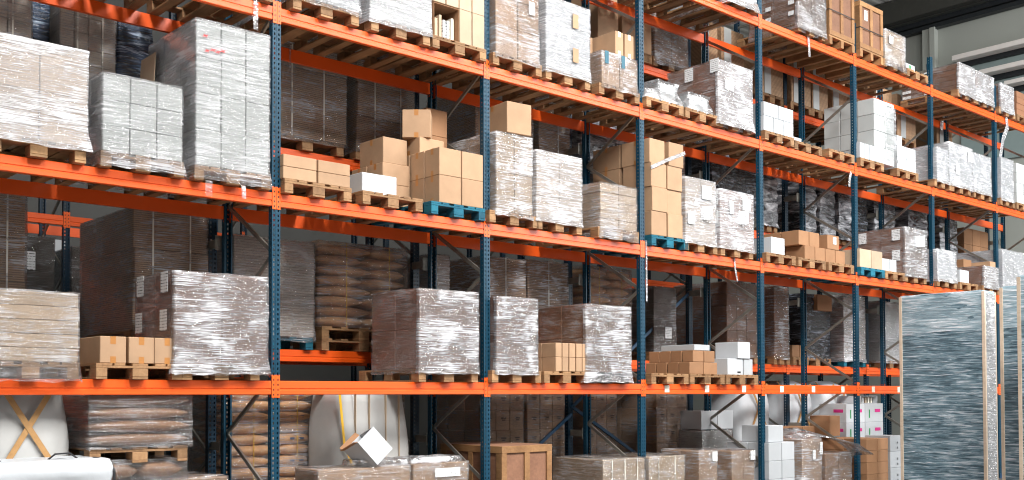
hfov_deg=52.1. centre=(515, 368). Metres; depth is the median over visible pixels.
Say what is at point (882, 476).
carton
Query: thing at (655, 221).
carton
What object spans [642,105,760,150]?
beam
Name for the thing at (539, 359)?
carton
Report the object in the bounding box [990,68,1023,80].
trim
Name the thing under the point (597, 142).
load
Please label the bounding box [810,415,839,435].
carton
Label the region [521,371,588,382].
pallet
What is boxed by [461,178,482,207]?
carton
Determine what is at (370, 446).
carton
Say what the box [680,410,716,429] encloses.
carton
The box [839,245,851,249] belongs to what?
beam
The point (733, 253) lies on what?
pallet
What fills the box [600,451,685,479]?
load
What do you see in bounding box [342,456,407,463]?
heap
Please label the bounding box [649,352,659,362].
carton
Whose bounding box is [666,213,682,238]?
carton
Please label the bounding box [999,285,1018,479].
stack
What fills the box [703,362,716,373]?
carton
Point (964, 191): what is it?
pallet
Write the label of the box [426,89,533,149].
load
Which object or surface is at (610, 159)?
carton
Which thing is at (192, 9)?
pallet
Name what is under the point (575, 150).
spacer
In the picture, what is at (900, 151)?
carton
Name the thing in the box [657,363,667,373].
carton
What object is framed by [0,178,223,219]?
beam
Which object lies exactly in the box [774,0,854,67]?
crate
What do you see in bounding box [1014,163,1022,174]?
carton
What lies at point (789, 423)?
spacer
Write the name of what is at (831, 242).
carton
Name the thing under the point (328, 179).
carton
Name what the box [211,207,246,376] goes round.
frame
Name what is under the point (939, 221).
load
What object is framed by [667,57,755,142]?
load
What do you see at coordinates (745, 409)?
bag
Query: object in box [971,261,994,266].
carton
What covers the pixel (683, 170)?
load
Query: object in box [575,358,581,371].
carton
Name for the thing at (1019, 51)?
trim
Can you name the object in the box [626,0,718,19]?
pallet
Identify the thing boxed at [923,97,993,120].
pallet
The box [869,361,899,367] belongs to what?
pallet
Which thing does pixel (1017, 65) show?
trim
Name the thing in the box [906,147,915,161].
carton
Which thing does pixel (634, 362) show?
beam
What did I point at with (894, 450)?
load
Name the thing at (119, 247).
load
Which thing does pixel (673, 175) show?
carton
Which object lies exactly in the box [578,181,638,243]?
load
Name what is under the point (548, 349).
carton
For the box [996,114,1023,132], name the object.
beam
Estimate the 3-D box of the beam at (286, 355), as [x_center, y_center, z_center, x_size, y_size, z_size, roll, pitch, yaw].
[-2.325,-0.158,12.562,2.797,0.230,0.056,1,-2,-42]
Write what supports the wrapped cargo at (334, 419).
on the pallet
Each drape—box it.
[783,427,872,454]
[885,105,897,162]
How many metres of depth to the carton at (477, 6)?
12.38 m
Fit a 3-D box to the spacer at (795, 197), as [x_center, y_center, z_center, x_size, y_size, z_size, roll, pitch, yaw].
[5.022,-3.085,19.028,0.110,0.160,0.290,1,-2,-42]
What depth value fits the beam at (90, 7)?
10.62 m
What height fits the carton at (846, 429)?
0.353 m
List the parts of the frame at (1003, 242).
post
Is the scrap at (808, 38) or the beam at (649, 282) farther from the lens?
the beam at (649, 282)
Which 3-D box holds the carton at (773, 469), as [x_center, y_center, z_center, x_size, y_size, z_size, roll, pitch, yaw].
[3.900,1.579,16.358,0.339,0.281,0.384,1,-2,-42]
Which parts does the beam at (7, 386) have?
rail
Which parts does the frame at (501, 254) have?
post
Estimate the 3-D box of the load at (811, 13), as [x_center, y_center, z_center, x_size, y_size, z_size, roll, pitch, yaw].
[4.545,-6.000,17.516,0.894,1.097,1.015,1,-2,-42]
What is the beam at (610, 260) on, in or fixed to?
attached to the frame at (638, 19)
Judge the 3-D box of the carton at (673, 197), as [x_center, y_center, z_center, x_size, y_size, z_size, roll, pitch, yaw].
[2.068,-2.324,14.940,0.322,0.334,0.520,1,-2,-42]
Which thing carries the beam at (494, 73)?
attached to the frame at (484, 270)
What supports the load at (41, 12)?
on the pallet
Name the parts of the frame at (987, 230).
post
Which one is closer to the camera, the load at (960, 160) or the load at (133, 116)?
the load at (133, 116)
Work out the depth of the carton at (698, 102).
15.20 m
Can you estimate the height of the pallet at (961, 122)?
0.144 m
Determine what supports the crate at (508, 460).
on the floor
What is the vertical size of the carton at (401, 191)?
0.244 m
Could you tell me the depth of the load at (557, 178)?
13.17 m
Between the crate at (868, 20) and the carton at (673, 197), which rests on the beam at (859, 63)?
the crate at (868, 20)
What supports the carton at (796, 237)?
on the carton at (803, 251)
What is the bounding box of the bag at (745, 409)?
[703,380,768,440]
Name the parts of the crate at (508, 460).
lid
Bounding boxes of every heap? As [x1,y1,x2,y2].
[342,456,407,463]
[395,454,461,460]
[644,78,684,108]
[644,87,663,100]
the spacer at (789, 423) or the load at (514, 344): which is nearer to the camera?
the load at (514, 344)
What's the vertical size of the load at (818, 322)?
1.286 m
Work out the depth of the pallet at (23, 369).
9.11 m
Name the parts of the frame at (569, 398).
post, post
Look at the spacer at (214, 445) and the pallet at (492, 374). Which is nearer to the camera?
the spacer at (214, 445)
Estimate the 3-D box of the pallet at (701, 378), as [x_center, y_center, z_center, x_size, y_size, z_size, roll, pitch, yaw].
[2.382,0.171,15.577,0.800,0.144,1.200,1,-2,-42]
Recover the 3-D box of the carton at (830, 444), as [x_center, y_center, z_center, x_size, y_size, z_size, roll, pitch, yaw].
[5.758,1.343,18.704,0.354,0.203,0.434,1,-2,-42]
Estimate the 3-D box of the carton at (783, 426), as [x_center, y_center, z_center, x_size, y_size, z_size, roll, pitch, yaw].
[4.747,1.156,18.498,0.384,0.256,0.484,1,-2,-42]
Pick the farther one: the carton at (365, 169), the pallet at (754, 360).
the pallet at (754, 360)
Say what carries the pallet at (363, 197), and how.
on the beam at (284, 201)
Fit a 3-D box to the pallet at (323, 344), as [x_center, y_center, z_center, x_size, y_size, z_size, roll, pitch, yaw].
[-2.255,-0.266,13.325,1.200,0.144,1.200,1,-2,-42]
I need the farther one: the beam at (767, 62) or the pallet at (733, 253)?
the beam at (767, 62)
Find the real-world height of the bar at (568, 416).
0.948 m
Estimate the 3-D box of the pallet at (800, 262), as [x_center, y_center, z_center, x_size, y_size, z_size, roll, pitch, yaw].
[4.429,-1.689,17.472,0.800,0.144,1.200,1,-2,-42]
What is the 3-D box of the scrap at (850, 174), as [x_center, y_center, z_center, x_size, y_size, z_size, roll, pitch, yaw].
[5.752,-3.250,17.986,0.126,0.276,0.012,1,-2,-42]
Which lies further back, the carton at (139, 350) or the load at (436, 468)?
the load at (436, 468)
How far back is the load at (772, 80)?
18.84 m
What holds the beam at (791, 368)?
attached to the frame at (786, 377)
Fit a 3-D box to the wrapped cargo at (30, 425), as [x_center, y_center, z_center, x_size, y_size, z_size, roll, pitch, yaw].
[-4.555,0.656,9.486,0.828,1.082,0.883,1,-2,-42]
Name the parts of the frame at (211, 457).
post, post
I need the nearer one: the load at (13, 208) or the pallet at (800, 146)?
the load at (13, 208)
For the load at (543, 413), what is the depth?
15.02 m
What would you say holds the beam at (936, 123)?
attached to the frame at (883, 350)
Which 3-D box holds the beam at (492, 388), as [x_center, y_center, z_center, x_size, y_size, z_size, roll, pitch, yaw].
[0.694,0.246,13.384,2.797,0.230,0.056,1,-2,-42]
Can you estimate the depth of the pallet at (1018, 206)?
23.08 m
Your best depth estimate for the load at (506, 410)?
14.56 m
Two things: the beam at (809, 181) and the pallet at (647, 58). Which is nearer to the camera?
the pallet at (647, 58)
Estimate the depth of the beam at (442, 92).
14.45 m
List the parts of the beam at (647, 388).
rail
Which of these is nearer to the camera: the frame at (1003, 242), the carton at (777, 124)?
the carton at (777, 124)
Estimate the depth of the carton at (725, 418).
17.19 m
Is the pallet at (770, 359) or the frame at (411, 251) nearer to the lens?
the frame at (411, 251)
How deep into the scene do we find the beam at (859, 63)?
19.07 m
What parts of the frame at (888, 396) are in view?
post, post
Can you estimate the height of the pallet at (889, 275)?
0.144 m
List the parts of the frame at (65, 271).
post, post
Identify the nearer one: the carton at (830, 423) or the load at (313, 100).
the load at (313, 100)
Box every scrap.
[253,0,257,27]
[645,240,647,300]
[734,258,737,280]
[807,36,810,56]
[848,171,851,186]
[999,117,1008,156]
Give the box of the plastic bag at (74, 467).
[0,452,115,479]
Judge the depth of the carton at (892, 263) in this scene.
18.85 m
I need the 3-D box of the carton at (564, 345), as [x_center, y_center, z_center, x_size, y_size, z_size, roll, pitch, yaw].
[0.553,-0.226,13.309,0.106,0.178,0.253,1,-2,-42]
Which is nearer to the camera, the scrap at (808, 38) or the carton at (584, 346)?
the carton at (584, 346)
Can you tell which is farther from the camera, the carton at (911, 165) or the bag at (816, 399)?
the bag at (816, 399)
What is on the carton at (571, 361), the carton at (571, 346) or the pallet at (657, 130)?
the carton at (571, 346)
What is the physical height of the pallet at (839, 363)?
0.144 m
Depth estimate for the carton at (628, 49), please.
14.21 m
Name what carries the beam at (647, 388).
attached to the frame at (638, 19)
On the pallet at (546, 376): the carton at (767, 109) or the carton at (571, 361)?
the carton at (571, 361)
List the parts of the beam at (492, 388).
rail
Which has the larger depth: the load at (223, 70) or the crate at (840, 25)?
the crate at (840, 25)
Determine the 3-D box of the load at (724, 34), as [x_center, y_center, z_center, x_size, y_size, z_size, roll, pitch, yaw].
[3.394,-5.372,18.479,0.640,0.900,1.100,1,-2,-42]
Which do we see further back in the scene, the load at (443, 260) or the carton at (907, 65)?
the carton at (907, 65)
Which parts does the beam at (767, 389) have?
rail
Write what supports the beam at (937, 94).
attached to the frame at (883, 350)
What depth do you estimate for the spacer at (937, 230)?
22.71 m
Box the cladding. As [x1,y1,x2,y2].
[961,54,1023,158]
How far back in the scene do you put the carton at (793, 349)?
19.19 m
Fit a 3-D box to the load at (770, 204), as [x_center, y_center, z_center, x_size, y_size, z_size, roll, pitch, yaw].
[4.164,-3.096,19.116,0.541,1.186,1.209,1,-2,-42]
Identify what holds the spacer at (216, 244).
attached to the frame at (276, 131)
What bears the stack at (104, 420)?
on the pallet at (139, 454)
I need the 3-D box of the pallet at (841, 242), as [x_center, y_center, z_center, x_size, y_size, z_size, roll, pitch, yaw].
[6.004,-2.454,20.823,0.500,0.144,1.200,1,-2,-42]
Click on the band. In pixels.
(680, 154)
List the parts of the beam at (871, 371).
rail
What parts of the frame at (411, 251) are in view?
post, post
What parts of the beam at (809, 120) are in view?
rail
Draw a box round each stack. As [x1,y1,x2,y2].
[62,395,192,449]
[83,453,187,479]
[188,395,312,479]
[304,239,407,329]
[358,381,404,414]
[572,265,632,351]
[899,290,998,479]
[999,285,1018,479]
[1016,275,1023,479]
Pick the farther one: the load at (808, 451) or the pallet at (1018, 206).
the pallet at (1018, 206)
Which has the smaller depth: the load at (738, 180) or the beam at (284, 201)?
the beam at (284, 201)
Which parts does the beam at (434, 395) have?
rail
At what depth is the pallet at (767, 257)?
16.57 m
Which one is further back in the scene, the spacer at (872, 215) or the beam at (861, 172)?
the spacer at (872, 215)
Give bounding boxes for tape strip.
[605,50,608,63]
[621,55,624,68]
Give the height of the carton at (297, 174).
0.124 m
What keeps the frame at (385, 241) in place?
on the floor
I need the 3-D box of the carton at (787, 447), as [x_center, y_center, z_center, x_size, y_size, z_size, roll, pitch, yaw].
[4.162,1.302,16.602,0.339,0.281,0.384,1,-2,-42]
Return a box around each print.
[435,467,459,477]
[833,409,842,412]
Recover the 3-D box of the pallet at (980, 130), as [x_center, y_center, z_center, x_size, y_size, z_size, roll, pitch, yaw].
[10.678,-5.370,23.202,0.800,0.144,1.200,1,-2,-42]
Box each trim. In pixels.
[875,0,983,27]
[890,0,1023,37]
[922,27,937,70]
[952,38,1023,61]
[961,47,1023,66]
[979,60,1023,75]
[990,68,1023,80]
[1004,77,1023,86]
[1013,85,1023,91]
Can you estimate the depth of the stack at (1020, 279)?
14.82 m
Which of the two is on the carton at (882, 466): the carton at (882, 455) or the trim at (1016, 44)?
the carton at (882, 455)
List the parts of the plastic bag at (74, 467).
carry handle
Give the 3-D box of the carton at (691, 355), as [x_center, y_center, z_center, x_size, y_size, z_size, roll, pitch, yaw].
[2.575,-0.172,15.171,0.244,0.163,0.194,1,-2,-42]
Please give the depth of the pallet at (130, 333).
11.19 m
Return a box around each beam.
[0,154,275,208]
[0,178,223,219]
[0,375,275,397]
[27,223,38,233]
[28,211,66,227]
[29,0,184,33]
[43,224,79,237]
[67,212,244,235]
[193,0,276,22]
[227,208,429,246]
[273,349,372,362]
[273,361,366,366]
[274,47,429,97]
[274,146,359,171]
[276,187,486,236]
[276,375,486,397]
[277,1,486,78]
[432,84,583,132]
[432,234,584,264]
[432,394,584,396]
[487,60,641,118]
[487,223,642,256]
[487,378,642,396]
[586,0,703,45]
[586,123,704,161]
[587,253,705,276]
[631,360,648,369]
[632,60,670,80]
[632,278,683,287]
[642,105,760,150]
[643,241,761,272]
[643,379,763,395]
[689,0,759,28]
[706,32,799,79]
[706,152,800,184]
[707,269,801,289]
[753,230,771,238]
[753,364,787,373]
[753,372,819,375]
[760,14,854,65]
[761,140,855,175]
[762,262,856,284]
[763,381,858,395]
[786,106,823,128]
[788,364,867,375]
[802,68,879,100]
[803,176,880,201]
[804,281,881,298]
[821,373,887,376]
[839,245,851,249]
[855,53,931,95]
[856,163,932,195]
[856,275,934,293]
[858,382,899,395]
[868,364,899,375]
[881,97,945,129]
[882,195,946,218]
[883,291,912,299]
[932,85,995,121]
[932,187,996,212]
[934,286,997,303]
[947,124,1001,150]
[948,212,1002,232]
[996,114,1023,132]
[997,205,1023,219]
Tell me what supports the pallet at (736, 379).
on the beam at (647, 388)
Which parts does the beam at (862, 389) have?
rail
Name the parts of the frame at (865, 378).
post, post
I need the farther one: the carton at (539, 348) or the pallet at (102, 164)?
the carton at (539, 348)
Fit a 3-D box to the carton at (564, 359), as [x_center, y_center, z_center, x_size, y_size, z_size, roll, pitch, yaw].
[0.551,-0.046,13.303,0.106,0.178,0.253,1,-2,-42]
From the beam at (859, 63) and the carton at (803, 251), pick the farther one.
the beam at (859, 63)
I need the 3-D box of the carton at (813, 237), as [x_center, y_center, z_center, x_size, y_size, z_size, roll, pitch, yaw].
[4.837,-2.120,17.450,0.294,0.238,0.334,1,-2,-42]
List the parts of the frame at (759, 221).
post, post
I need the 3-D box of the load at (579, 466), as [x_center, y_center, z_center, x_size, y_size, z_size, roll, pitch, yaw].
[1.135,1.605,14.246,0.878,0.828,1.003,1,-2,-42]
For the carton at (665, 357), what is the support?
on the carton at (661, 367)
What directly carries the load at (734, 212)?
on the pallet
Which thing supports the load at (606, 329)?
on the pallet at (606, 375)
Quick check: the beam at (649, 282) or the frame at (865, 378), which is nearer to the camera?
the frame at (865, 378)
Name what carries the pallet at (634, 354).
on the beam at (634, 362)
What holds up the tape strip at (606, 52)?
attached to the load at (612, 74)
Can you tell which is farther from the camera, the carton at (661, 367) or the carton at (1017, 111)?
the carton at (1017, 111)
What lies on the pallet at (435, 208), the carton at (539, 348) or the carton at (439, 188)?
the carton at (439, 188)
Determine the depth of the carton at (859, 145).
18.16 m
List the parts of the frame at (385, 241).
post, post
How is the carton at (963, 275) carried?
on the pallet at (962, 286)
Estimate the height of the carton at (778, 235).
0.238 m
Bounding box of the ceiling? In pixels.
[625,0,894,37]
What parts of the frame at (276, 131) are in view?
post, post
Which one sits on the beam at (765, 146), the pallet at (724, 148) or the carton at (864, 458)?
the pallet at (724, 148)
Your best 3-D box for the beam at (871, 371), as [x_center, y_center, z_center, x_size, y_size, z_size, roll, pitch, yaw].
[8.081,0.059,21.926,2.797,0.230,0.056,1,-2,-42]
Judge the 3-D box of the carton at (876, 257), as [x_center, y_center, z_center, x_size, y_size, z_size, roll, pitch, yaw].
[6.178,-1.895,18.673,0.374,0.318,0.584,1,-2,-42]
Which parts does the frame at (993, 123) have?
post, post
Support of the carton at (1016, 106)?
on the carton at (1017, 111)
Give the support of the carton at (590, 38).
on the load at (612, 74)
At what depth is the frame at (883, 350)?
20.35 m
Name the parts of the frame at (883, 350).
post, post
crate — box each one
[440,441,551,479]
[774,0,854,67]
[805,0,883,78]
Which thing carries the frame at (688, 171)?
on the floor
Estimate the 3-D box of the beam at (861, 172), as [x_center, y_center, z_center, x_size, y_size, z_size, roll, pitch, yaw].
[6.928,-3.424,19.101,2.797,0.230,0.056,1,-2,-42]
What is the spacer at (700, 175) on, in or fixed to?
attached to the frame at (759, 221)
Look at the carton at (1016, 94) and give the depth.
22.63 m
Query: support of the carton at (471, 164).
on the carton at (471, 190)
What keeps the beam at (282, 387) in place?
attached to the frame at (276, 131)
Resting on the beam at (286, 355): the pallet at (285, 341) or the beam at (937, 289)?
the pallet at (285, 341)
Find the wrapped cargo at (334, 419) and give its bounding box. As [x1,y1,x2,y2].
[308,395,408,466]
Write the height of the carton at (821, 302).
0.300 m
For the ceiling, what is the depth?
32.51 m
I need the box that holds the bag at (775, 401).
[765,381,811,425]
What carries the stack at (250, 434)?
on the pallet
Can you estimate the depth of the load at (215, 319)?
10.09 m
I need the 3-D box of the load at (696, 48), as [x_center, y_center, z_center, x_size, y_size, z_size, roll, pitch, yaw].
[2.909,-5.382,18.041,0.447,0.900,1.098,1,-2,-42]
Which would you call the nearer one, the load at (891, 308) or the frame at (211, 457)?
the frame at (211, 457)
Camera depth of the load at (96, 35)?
10.73 m
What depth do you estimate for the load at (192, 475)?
10.20 m
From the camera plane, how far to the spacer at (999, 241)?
24.66 m
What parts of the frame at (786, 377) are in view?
post, post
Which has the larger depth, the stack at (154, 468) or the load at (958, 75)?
the load at (958, 75)
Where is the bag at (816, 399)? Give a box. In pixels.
[799,381,847,414]
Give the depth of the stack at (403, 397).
13.60 m
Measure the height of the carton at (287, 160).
0.124 m
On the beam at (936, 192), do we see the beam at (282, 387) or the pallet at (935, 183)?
the pallet at (935, 183)
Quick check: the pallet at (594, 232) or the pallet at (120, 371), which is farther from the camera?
the pallet at (594, 232)
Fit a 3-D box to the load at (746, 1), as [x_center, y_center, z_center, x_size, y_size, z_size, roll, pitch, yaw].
[3.083,-5.828,16.306,0.857,0.795,1.219,1,-2,-42]
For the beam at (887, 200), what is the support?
attached to the frame at (883, 350)
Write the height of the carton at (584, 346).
0.178 m
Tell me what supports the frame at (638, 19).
on the floor
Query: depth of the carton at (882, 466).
18.45 m
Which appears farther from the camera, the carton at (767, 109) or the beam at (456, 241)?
the carton at (767, 109)
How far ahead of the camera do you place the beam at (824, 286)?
19.74 m
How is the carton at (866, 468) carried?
on the carton at (872, 476)
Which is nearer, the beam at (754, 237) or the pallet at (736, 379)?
the pallet at (736, 379)
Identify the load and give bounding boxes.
[0,0,32,38]
[0,32,92,162]
[0,193,27,288]
[0,287,81,382]
[27,235,54,292]
[33,1,49,42]
[50,6,116,77]
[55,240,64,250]
[55,246,85,337]
[60,71,186,192]
[79,208,208,337]
[116,21,152,77]
[117,471,228,479]
[135,270,271,375]
[145,17,272,201]
[210,233,315,343]
[237,0,361,43]
[274,42,347,155]
[295,462,410,479]
[333,0,432,61]
[344,60,414,153]
[371,287,479,375]
[381,457,468,479]
[407,254,449,289]
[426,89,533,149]
[432,394,523,457]
[440,0,540,85]
[448,130,533,222]
[450,256,525,297]
[454,296,538,375]
[490,0,591,100]
[523,259,568,341]
[524,394,564,476]
[533,149,583,230]
[534,100,570,155]
[538,303,633,382]
[549,50,638,111]
[552,454,645,479]
[566,394,617,454]
[571,0,617,38]
[572,120,634,182]
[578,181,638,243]
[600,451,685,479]
[617,394,687,452]
[618,14,637,59]
[631,286,676,351]
[634,8,650,54]
[635,132,684,175]
[646,13,688,81]
[657,176,717,250]
[661,448,717,479]
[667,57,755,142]
[668,0,759,32]
[674,281,756,357]
[678,429,732,447]
[686,139,755,223]
[691,24,716,66]
[702,447,754,479]
[715,188,754,255]
[717,27,743,66]
[744,43,782,97]
[748,0,827,51]
[756,286,789,359]
[758,168,778,227]
[777,174,816,232]
[783,437,822,479]
[787,62,810,107]
[789,293,830,361]
[810,69,827,111]
[815,182,835,235]
[821,450,851,479]
[824,98,893,170]
[828,80,846,107]
[829,180,851,240]
[830,294,866,362]
[838,28,906,83]
[851,190,867,235]
[858,226,927,279]
[865,434,900,479]
[866,89,891,102]
[867,200,895,230]
[868,300,898,363]
[887,146,949,191]
[892,93,915,141]
[894,199,927,245]
[900,141,973,197]
[901,62,975,111]
[907,115,951,147]
[926,152,991,202]
[927,208,957,253]
[927,248,957,283]
[944,70,994,117]
[950,83,1014,125]
[956,249,1023,287]
[957,157,1014,209]
[957,227,987,252]
[957,265,999,289]
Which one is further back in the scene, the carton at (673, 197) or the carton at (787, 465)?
the carton at (787, 465)
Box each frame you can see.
[38,182,69,419]
[166,5,216,473]
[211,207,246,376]
[221,0,280,479]
[351,218,388,380]
[365,74,418,458]
[428,0,489,479]
[467,235,505,257]
[517,0,572,454]
[581,0,645,457]
[638,10,692,410]
[646,260,684,286]
[702,0,764,479]
[734,21,789,425]
[798,23,860,479]
[816,93,868,395]
[877,57,934,434]
[885,64,931,434]
[942,132,989,249]
[943,85,1001,477]
[999,127,1023,249]
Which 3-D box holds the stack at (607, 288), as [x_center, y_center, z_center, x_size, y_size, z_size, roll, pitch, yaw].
[1.068,-0.888,16.256,1.082,1.281,1.083,1,-2,-42]
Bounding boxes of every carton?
[79,336,125,363]
[125,337,153,363]
[140,52,155,80]
[154,338,173,363]
[274,154,315,170]
[274,166,315,187]
[316,160,349,176]
[316,172,349,187]
[340,427,392,466]
[349,172,395,202]
[352,167,367,174]
[360,136,406,167]
[368,162,409,186]
[396,185,408,207]
[402,109,431,140]
[407,137,443,155]
[407,155,410,181]
[410,151,424,181]
[410,178,424,201]
[420,107,446,138]
[425,147,460,177]
[425,174,460,204]
[432,0,444,4]
[432,2,458,46]
[432,136,446,147]
[445,0,458,8]
[458,0,470,11]
[459,9,471,45]
[461,151,482,181]
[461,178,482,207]
[471,0,483,15]
[471,13,483,48]
[478,101,530,136]
[537,344,542,357]
[538,358,541,370]
[542,343,561,357]
[542,357,561,370]
[559,357,567,371]
[562,343,567,356]
[568,343,574,357]
[568,358,574,371]
[575,344,581,357]
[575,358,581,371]
[582,344,587,357]
[582,358,587,371]
[590,38,591,52]
[592,31,622,55]
[593,145,622,173]
[593,169,622,184]
[622,138,663,167]
[623,34,633,58]
[623,162,665,188]
[638,210,665,236]
[644,186,666,212]
[646,363,656,372]
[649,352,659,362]
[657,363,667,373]
[660,351,670,362]
[661,344,709,351]
[664,142,682,168]
[666,166,681,191]
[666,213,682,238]
[667,190,680,214]
[668,362,678,373]
[671,351,682,361]
[675,91,712,113]
[679,362,702,373]
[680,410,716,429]
[683,350,702,361]
[694,410,732,428]
[703,351,714,361]
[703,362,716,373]
[710,358,742,374]
[715,342,749,358]
[727,441,747,448]
[742,425,782,441]
[743,359,752,374]
[748,442,780,460]
[753,101,777,118]
[753,115,772,131]
[754,237,784,254]
[754,461,781,479]
[764,232,785,247]
[773,118,783,135]
[778,106,792,123]
[780,460,794,478]
[781,230,808,246]
[781,441,793,459]
[783,121,792,137]
[783,426,801,428]
[786,245,814,259]
[789,345,798,356]
[798,426,814,436]
[809,232,818,247]
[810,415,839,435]
[813,294,831,311]
[815,247,824,260]
[819,234,838,250]
[819,404,864,422]
[822,437,844,449]
[825,249,834,262]
[829,422,864,436]
[835,250,844,264]
[837,396,876,402]
[839,403,882,421]
[842,248,870,267]
[844,438,876,450]
[844,450,876,462]
[850,142,863,157]
[851,462,877,474]
[852,474,877,479]
[863,437,887,449]
[864,144,868,159]
[865,422,882,434]
[869,145,873,160]
[871,250,881,269]
[877,450,887,461]
[878,461,887,473]
[878,473,887,479]
[882,258,888,270]
[884,156,906,170]
[889,259,895,271]
[894,135,901,145]
[894,145,905,158]
[905,63,914,70]
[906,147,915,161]
[906,159,915,172]
[956,270,968,282]
[957,259,970,268]
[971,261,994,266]
[1013,91,1023,99]
[1013,193,1023,203]
[1014,97,1023,105]
[1014,103,1023,111]
[1014,109,1023,116]
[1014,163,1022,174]
[1014,173,1022,184]
[1014,183,1022,193]
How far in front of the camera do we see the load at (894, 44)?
19.00 m
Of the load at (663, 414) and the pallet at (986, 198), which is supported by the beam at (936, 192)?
the pallet at (986, 198)
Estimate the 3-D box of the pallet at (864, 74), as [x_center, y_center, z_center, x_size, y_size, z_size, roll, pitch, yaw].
[6.490,-5.458,19.433,0.800,0.144,1.200,1,-2,-42]
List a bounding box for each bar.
[538,413,572,443]
[570,405,634,451]
[572,290,691,407]
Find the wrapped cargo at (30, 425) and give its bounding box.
[0,395,68,458]
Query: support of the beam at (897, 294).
attached to the frame at (883, 350)
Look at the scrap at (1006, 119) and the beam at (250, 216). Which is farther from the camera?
the scrap at (1006, 119)
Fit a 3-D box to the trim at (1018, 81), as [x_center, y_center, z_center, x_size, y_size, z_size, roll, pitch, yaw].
[19.676,-7.918,21.672,0.550,0.110,18.620,1,-2,-42]
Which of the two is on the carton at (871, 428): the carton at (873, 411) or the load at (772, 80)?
the carton at (873, 411)
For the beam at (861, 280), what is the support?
attached to the frame at (853, 91)
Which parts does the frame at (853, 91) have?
post, post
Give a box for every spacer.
[208,235,221,249]
[211,439,226,453]
[412,258,427,270]
[416,432,432,444]
[568,143,581,154]
[568,274,582,285]
[570,428,582,438]
[688,171,702,178]
[688,287,702,296]
[784,193,798,201]
[787,298,799,306]
[788,421,800,425]
[865,306,879,314]
[867,211,878,218]
[935,226,944,232]
[988,238,1000,245]
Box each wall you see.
[7,0,679,470]
[692,0,1023,456]
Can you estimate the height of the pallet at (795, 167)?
0.144 m
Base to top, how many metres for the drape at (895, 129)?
0.996 m
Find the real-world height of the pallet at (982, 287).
0.144 m
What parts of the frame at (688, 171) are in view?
post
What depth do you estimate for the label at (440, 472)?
11.89 m
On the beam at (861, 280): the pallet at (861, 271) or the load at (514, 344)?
the pallet at (861, 271)
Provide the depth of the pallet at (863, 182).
19.48 m
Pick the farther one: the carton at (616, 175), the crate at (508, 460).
the carton at (616, 175)
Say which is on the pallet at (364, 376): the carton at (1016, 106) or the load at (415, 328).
the load at (415, 328)
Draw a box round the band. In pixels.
[651,151,685,168]
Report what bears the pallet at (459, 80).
on the beam at (494, 73)
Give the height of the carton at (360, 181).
0.241 m
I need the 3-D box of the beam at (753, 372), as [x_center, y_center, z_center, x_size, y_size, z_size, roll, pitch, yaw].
[5.293,0.037,20.838,2.797,0.230,0.056,1,-2,-42]
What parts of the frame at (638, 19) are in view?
post, post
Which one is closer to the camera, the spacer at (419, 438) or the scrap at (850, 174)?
the spacer at (419, 438)
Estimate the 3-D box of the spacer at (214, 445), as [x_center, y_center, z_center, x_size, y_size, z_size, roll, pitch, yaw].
[-3.248,0.852,11.471,0.110,0.160,0.290,1,-2,-42]
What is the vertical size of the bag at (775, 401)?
1.308 m
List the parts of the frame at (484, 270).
post, post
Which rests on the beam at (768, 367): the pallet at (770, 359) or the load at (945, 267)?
the pallet at (770, 359)
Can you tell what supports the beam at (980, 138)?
attached to the frame at (993, 123)
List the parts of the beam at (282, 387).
rail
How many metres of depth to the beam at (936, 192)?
20.90 m
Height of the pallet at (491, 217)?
0.144 m
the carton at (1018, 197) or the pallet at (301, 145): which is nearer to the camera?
the pallet at (301, 145)
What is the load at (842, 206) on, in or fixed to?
on the pallet at (841, 242)
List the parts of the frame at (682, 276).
post, post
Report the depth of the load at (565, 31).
13.32 m
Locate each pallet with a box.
[0,135,85,182]
[0,361,78,378]
[55,150,183,194]
[68,444,186,462]
[80,363,181,379]
[88,330,136,336]
[95,0,149,10]
[143,164,269,204]
[147,0,272,24]
[159,365,259,380]
[233,178,351,215]
[239,0,358,51]
[273,336,312,349]
[274,134,343,157]
[290,338,372,351]
[305,190,422,223]
[313,17,429,68]
[315,326,372,340]
[341,147,359,174]
[359,369,477,381]
[371,201,484,231]
[374,35,485,82]
[432,210,538,238]
[432,370,540,382]
[433,52,541,95]
[490,67,589,107]
[490,217,581,244]
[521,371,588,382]
[536,226,638,251]
[537,82,639,119]
[571,372,628,383]
[586,96,683,130]
[590,234,687,257]
[617,0,634,4]
[624,107,719,139]
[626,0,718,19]
[627,241,716,261]
[629,373,688,383]
[631,351,656,360]
[637,53,651,64]
[644,56,687,81]
[660,245,752,265]
[661,117,750,147]
[664,0,757,32]
[674,374,724,383]
[696,375,757,384]
[706,130,793,158]
[707,252,795,271]
[737,22,824,57]
[738,140,821,166]
[741,257,825,275]
[750,355,757,363]
[753,92,783,106]
[754,225,776,232]
[757,356,789,364]
[765,357,808,364]
[768,148,854,173]
[771,262,853,279]
[787,101,811,115]
[793,108,823,128]
[793,125,823,137]
[803,131,824,142]
[803,157,883,181]
[806,267,884,283]
[807,358,830,365]
[809,359,865,366]
[825,58,905,87]
[829,270,904,285]
[838,168,918,189]
[839,239,850,246]
[851,274,926,288]
[856,68,927,95]
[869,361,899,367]
[876,179,951,198]
[883,278,956,292]
[899,184,970,203]
[900,89,975,114]
[902,138,915,147]
[905,282,977,294]
[919,190,990,208]
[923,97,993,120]
[947,106,1014,129]
[948,197,1014,214]
[964,114,1023,135]
[964,202,1023,219]
[978,285,998,294]
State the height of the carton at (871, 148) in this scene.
0.268 m
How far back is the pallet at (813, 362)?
19.89 m
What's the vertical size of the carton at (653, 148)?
0.334 m
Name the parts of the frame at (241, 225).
post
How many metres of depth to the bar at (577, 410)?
15.81 m
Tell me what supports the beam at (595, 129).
attached to the frame at (638, 19)

